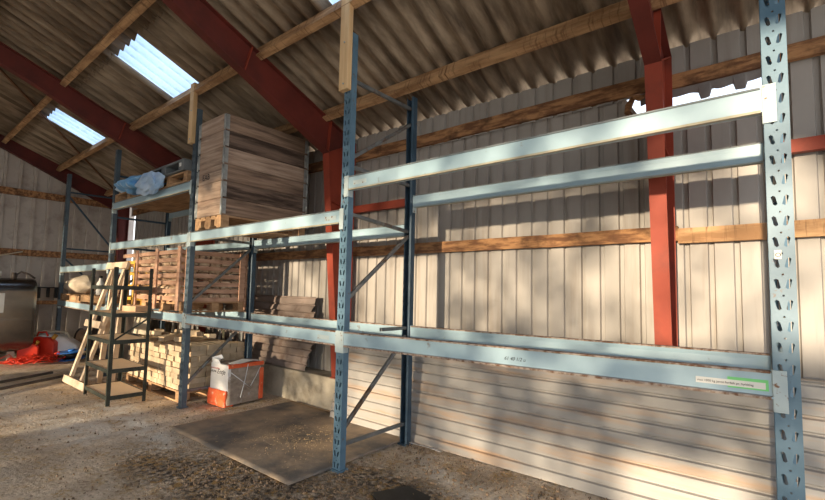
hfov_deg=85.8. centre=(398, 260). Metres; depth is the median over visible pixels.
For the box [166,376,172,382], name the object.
wood block
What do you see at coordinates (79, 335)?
hose reel
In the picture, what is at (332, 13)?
purlin
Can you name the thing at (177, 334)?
wood block
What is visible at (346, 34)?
plank
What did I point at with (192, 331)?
wood block
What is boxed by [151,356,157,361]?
wood block
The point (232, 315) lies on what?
beam
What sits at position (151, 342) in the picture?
wood block
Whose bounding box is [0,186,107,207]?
beam
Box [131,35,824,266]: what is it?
wall beams
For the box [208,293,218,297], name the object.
log
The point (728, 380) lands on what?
beam
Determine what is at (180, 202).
board
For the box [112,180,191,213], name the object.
beam
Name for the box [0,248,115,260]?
beam
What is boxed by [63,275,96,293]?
sack
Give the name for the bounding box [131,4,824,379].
wall
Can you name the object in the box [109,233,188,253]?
beam
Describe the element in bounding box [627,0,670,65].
rafter
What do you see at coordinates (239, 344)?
wood block
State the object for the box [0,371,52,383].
bar
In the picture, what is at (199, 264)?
log
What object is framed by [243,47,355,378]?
steel column
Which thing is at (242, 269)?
crate
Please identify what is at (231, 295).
log
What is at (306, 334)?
beam
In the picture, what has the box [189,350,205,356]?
wood block
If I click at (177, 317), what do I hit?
beam
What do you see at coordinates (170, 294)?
log
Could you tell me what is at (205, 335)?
wood block
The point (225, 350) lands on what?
wood block
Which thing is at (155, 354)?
wood block
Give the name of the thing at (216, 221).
pallet
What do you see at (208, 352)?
wood block
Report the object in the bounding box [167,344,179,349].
wood block
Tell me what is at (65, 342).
bag
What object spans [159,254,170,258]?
log
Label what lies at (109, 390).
shelf unit
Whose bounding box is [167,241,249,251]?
beam
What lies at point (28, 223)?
wall
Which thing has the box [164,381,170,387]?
wood block
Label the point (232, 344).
wood block
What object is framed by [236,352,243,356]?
wood block
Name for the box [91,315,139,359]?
board
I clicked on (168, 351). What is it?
wood block
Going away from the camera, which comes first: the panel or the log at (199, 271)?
the log at (199, 271)
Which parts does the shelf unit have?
post, post, shelf frame, shelf frame, shelf frame, shelf frame, shelf frame, post, post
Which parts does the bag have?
handle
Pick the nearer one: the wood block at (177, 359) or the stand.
the wood block at (177, 359)
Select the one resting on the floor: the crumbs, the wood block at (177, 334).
the crumbs
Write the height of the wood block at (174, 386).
0.065 m
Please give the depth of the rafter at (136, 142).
6.57 m
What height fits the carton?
0.075 m
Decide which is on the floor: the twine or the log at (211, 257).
the twine
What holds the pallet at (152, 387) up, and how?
on the floor
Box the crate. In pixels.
[123,246,247,310]
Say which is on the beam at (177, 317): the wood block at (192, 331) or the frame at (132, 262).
the frame at (132, 262)
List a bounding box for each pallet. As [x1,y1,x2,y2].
[60,293,86,302]
[115,192,138,201]
[125,373,207,402]
[142,299,243,312]
[146,158,191,179]
[159,170,190,189]
[195,214,304,238]
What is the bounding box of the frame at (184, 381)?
[176,108,256,408]
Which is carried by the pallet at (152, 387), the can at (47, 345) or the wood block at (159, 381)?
the wood block at (159, 381)
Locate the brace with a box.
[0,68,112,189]
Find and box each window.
[47,108,104,144]
[116,34,198,97]
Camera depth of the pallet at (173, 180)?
5.90 m
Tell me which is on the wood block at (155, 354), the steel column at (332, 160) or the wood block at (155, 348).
the wood block at (155, 348)
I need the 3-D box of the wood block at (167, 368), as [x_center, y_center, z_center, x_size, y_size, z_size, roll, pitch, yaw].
[-2.992,1.427,5.865,0.200,0.065,0.100,-2,-5,40]
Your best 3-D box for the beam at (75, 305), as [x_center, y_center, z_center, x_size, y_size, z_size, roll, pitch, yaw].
[-5.864,0.861,8.167,2.803,0.180,0.063,-1,-5,40]
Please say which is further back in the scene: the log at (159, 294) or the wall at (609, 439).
the log at (159, 294)
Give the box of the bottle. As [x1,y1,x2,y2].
[96,276,103,294]
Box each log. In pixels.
[158,285,170,288]
[158,293,169,295]
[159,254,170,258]
[160,262,171,265]
[167,293,183,296]
[170,261,184,265]
[171,253,185,257]
[198,255,209,258]
[198,263,209,265]
[198,270,208,272]
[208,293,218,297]
[209,264,220,266]
[210,256,220,259]
[219,294,229,297]
[220,257,231,260]
[229,294,237,297]
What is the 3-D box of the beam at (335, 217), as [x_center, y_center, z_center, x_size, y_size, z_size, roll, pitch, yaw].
[-1.530,-0.308,4.667,2.803,0.179,0.063,-2,-5,40]
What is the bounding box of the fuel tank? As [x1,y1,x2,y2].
[0,271,36,362]
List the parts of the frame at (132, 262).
post, post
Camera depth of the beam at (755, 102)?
2.49 m
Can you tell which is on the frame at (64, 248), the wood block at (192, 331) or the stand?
the stand
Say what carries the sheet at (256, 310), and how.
on the sheet
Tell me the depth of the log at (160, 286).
5.95 m
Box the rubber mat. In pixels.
[168,401,399,484]
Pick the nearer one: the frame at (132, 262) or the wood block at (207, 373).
the wood block at (207, 373)
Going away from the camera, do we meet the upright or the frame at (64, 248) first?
the upright
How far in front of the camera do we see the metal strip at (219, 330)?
7.14 m
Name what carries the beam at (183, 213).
attached to the frame at (118, 156)
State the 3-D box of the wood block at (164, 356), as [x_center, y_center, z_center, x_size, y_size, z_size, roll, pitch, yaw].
[-3.139,1.296,6.029,0.200,0.065,0.100,-2,-5,40]
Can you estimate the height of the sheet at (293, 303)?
0.208 m
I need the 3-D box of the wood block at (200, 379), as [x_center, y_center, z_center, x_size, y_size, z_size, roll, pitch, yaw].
[-2.670,1.577,5.908,0.200,0.065,0.100,-2,-5,40]
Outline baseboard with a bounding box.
[140,334,334,410]
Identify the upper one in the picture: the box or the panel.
the box
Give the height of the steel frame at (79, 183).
6.336 m
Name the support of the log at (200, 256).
on the log at (199, 264)
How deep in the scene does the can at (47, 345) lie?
8.55 m
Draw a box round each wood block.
[135,347,141,352]
[149,340,161,345]
[150,330,160,335]
[150,376,156,382]
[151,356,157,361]
[151,366,157,372]
[152,372,159,377]
[153,346,159,351]
[153,351,160,357]
[153,361,159,367]
[157,358,164,363]
[157,378,163,384]
[158,334,175,341]
[159,347,166,353]
[159,374,165,380]
[160,342,172,348]
[160,353,167,358]
[163,370,170,376]
[164,359,172,365]
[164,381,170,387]
[165,332,179,336]
[165,365,172,371]
[166,349,173,354]
[166,354,174,360]
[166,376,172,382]
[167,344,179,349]
[170,372,179,378]
[171,383,178,389]
[172,350,180,356]
[172,367,179,373]
[173,361,179,367]
[173,378,179,384]
[174,336,181,341]
[175,345,189,351]
[175,357,189,362]
[187,382,203,388]
[188,367,197,372]
[188,371,204,377]
[188,378,197,383]
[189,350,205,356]
[189,356,198,361]
[189,361,204,367]
[190,330,199,334]
[190,344,198,350]
[197,377,205,382]
[198,355,206,360]
[204,334,215,337]
[204,343,214,349]
[204,376,210,381]
[205,371,210,375]
[206,349,221,354]
[210,343,221,348]
[216,342,229,348]
[221,348,235,353]
[221,353,229,358]
[228,341,236,347]
[230,341,243,346]
[236,346,244,351]
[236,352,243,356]
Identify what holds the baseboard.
attached to the wall at (594, 292)
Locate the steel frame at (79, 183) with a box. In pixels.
[0,134,129,294]
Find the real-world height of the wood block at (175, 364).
0.065 m
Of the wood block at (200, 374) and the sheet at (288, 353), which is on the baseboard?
the sheet at (288, 353)
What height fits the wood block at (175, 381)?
0.065 m
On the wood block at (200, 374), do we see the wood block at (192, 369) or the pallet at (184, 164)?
the wood block at (192, 369)
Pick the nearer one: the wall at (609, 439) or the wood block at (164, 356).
the wall at (609, 439)
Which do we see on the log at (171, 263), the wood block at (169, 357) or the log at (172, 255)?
the log at (172, 255)
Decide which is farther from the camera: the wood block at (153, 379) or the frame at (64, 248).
the frame at (64, 248)
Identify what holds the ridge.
on the floor
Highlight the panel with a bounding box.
[132,309,151,334]
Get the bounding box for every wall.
[0,148,134,336]
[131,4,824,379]
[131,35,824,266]
[329,348,824,499]
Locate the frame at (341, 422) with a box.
[330,32,417,473]
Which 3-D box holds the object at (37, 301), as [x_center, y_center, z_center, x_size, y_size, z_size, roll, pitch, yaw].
[-9.141,0.725,7.594,0.060,0.080,7.550,-2,-5,40]
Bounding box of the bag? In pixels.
[34,330,80,354]
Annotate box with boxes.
[194,113,308,220]
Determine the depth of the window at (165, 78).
5.65 m
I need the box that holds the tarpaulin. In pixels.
[114,175,166,194]
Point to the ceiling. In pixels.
(399, 41)
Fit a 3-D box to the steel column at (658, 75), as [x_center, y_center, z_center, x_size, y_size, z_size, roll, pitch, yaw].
[1.597,-0.493,2.874,0.110,3.622,1.655,-2,-5,40]
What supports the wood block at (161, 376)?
on the wood block at (159, 381)
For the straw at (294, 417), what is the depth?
4.26 m
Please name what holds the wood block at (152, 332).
on the wood block
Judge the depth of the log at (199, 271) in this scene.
5.84 m
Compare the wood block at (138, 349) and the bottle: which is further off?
the bottle
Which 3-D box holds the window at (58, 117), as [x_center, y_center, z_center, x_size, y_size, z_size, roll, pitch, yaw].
[-5.654,-2.356,7.823,0.692,0.399,0.801,-2,-5,40]
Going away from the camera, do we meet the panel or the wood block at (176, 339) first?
the wood block at (176, 339)
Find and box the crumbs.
[0,377,590,499]
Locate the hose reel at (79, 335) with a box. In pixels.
[74,328,91,354]
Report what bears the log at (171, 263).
on the log
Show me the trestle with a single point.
(104, 326)
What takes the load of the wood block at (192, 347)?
on the wood block at (202, 352)
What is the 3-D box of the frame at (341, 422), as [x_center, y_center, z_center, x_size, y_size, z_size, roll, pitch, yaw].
[-0.170,-0.098,4.105,0.111,3.712,0.973,-2,-5,40]
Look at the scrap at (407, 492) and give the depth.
3.17 m
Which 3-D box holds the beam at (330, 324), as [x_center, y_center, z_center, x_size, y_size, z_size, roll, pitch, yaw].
[-0.980,0.772,5.283,2.803,0.179,0.063,-2,-5,40]
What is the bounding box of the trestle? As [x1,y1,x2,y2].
[62,261,130,390]
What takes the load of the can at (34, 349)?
on the floor
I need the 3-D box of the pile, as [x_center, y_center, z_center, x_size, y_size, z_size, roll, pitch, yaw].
[-5.339,0.708,8.247,1.800,0.120,0.800,-2,-5,40]
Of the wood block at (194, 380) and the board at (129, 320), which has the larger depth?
the board at (129, 320)
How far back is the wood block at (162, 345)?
5.98 m
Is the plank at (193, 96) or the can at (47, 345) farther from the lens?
the can at (47, 345)
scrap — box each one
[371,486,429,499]
[408,442,441,451]
[624,94,644,115]
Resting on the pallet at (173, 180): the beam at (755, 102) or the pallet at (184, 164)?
the pallet at (184, 164)
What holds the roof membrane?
hanging from the wall beams at (627, 89)
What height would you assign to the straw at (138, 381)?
0.011 m
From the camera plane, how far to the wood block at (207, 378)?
5.91 m
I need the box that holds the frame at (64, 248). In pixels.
[55,174,111,356]
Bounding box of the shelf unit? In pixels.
[83,267,153,406]
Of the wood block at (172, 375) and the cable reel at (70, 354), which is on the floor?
the cable reel at (70, 354)
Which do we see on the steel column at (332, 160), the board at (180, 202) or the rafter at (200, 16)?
the rafter at (200, 16)
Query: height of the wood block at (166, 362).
0.065 m
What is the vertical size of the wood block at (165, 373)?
0.065 m
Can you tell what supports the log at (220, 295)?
in the crate
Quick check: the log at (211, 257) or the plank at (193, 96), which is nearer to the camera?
the plank at (193, 96)
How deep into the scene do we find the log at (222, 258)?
6.09 m
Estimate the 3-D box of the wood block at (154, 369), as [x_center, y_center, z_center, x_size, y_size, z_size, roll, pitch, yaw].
[-3.351,1.510,6.173,0.200,0.065,0.100,-2,-5,38]
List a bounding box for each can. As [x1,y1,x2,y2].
[16,340,39,357]
[33,331,57,359]
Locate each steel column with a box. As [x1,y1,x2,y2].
[118,123,214,333]
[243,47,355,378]
[644,10,677,345]
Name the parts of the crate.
corner post, corner post, corner post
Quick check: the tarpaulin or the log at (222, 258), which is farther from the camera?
the tarpaulin
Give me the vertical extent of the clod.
0.019 m
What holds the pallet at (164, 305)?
on the beam at (177, 317)
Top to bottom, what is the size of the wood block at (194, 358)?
0.065 m
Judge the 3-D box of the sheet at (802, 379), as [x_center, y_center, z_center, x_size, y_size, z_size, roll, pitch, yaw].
[1.816,1.224,3.148,6.550,0.974,0.156,-2,-5,40]
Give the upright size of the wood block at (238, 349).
0.065 m
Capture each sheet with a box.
[220,330,313,370]
[224,294,316,311]
[225,306,314,317]
[801,378,824,382]
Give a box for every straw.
[2,381,581,499]
[207,417,387,462]
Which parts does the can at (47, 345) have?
handle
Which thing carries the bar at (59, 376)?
on the floor
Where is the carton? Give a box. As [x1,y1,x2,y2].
[122,305,147,311]
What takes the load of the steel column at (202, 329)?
on the baseboard
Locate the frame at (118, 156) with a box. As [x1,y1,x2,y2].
[103,149,170,376]
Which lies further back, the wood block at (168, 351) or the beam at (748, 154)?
the wood block at (168, 351)
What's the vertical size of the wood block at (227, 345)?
0.065 m
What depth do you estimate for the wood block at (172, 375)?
5.71 m
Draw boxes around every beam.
[0,186,107,207]
[0,248,115,260]
[57,299,104,316]
[59,263,107,274]
[105,305,183,326]
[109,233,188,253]
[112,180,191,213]
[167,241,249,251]
[169,209,188,221]
[170,311,245,319]
[183,313,338,352]
[188,208,343,245]
[250,312,401,336]
[254,224,403,252]
[339,331,788,413]
[344,82,776,197]
[410,325,779,370]
[413,141,771,212]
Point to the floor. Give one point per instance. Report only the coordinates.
(20, 479)
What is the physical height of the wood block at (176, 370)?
0.065 m
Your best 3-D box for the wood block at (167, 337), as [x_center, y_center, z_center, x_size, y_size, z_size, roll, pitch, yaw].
[-3.203,1.070,6.146,0.100,0.085,0.205,0,-4,20]
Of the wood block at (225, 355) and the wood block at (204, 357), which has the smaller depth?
the wood block at (204, 357)
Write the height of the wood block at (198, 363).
0.065 m
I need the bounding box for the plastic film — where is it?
[134,171,164,195]
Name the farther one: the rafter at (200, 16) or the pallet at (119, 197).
the pallet at (119, 197)
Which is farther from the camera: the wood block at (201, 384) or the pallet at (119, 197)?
the pallet at (119, 197)
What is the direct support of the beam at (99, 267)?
attached to the frame at (118, 156)
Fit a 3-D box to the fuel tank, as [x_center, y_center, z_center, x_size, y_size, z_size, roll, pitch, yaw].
[-7.836,0.985,7.724,0.848,1.698,2.230,-2,-5,40]
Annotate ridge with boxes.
[375,444,606,499]
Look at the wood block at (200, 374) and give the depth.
5.83 m
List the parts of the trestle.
leg, leg, leg, leg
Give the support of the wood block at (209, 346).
on the wood block at (208, 352)
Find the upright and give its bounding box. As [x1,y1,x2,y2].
[759,0,805,499]
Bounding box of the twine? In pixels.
[0,351,65,364]
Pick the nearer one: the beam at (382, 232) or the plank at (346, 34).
the plank at (346, 34)
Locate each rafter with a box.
[0,41,181,168]
[161,0,355,153]
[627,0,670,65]
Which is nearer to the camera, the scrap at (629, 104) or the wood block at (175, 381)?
the scrap at (629, 104)
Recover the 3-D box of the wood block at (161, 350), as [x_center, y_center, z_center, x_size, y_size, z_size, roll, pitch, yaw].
[-3.178,1.228,6.064,0.200,0.065,0.100,-2,-5,40]
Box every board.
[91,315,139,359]
[132,192,189,212]
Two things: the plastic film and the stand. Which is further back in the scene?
the stand
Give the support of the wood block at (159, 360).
on the wood block
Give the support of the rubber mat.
on the floor
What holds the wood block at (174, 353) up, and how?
on the wood block at (177, 359)
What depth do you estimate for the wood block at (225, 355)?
6.12 m
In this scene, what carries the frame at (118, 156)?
on the floor
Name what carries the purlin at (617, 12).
attached to the rafter at (641, 11)
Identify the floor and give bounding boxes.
[0,351,609,499]
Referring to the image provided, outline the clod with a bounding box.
[26,406,544,499]
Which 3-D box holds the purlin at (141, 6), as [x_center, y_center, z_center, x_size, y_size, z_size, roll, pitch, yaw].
[-2.435,-2.647,4.414,14.550,0.154,0.116,-2,-5,40]
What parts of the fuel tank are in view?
sign plate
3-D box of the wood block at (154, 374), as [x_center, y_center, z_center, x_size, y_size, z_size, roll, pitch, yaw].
[-3.311,1.578,6.135,0.200,0.065,0.100,-2,-5,39]
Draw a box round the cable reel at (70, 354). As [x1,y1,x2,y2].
[57,348,85,361]
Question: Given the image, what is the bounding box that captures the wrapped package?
[207,355,263,407]
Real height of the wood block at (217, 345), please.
0.065 m
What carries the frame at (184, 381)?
on the floor
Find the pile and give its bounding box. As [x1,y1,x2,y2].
[71,294,139,303]
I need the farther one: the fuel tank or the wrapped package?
the fuel tank
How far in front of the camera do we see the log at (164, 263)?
5.96 m
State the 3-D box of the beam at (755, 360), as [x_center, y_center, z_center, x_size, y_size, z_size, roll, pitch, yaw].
[1.175,0.683,3.497,2.803,0.179,0.063,-2,-6,40]
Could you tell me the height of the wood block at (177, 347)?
0.065 m
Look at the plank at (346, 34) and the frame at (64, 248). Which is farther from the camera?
the frame at (64, 248)
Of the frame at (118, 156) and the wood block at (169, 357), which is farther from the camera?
the frame at (118, 156)
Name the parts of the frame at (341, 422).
foot plate, foot plate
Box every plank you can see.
[187,82,197,144]
[339,0,353,92]
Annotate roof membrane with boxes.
[640,68,760,105]
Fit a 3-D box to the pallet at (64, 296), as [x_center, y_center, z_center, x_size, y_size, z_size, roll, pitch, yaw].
[-6.135,0.741,8.775,1.300,0.144,0.600,-2,-5,40]
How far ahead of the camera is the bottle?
7.91 m
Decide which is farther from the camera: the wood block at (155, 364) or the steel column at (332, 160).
the wood block at (155, 364)
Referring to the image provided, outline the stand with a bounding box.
[37,287,57,297]
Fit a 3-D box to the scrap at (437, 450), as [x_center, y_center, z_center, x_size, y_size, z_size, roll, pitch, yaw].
[0.243,1.725,4.108,0.378,0.017,0.052,-2,-5,40]
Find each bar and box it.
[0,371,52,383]
[0,374,66,389]
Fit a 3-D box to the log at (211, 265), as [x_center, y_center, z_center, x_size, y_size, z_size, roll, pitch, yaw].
[-2.484,0.046,5.996,0.082,0.091,0.139,-2,-5,40]
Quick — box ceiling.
[0,0,824,196]

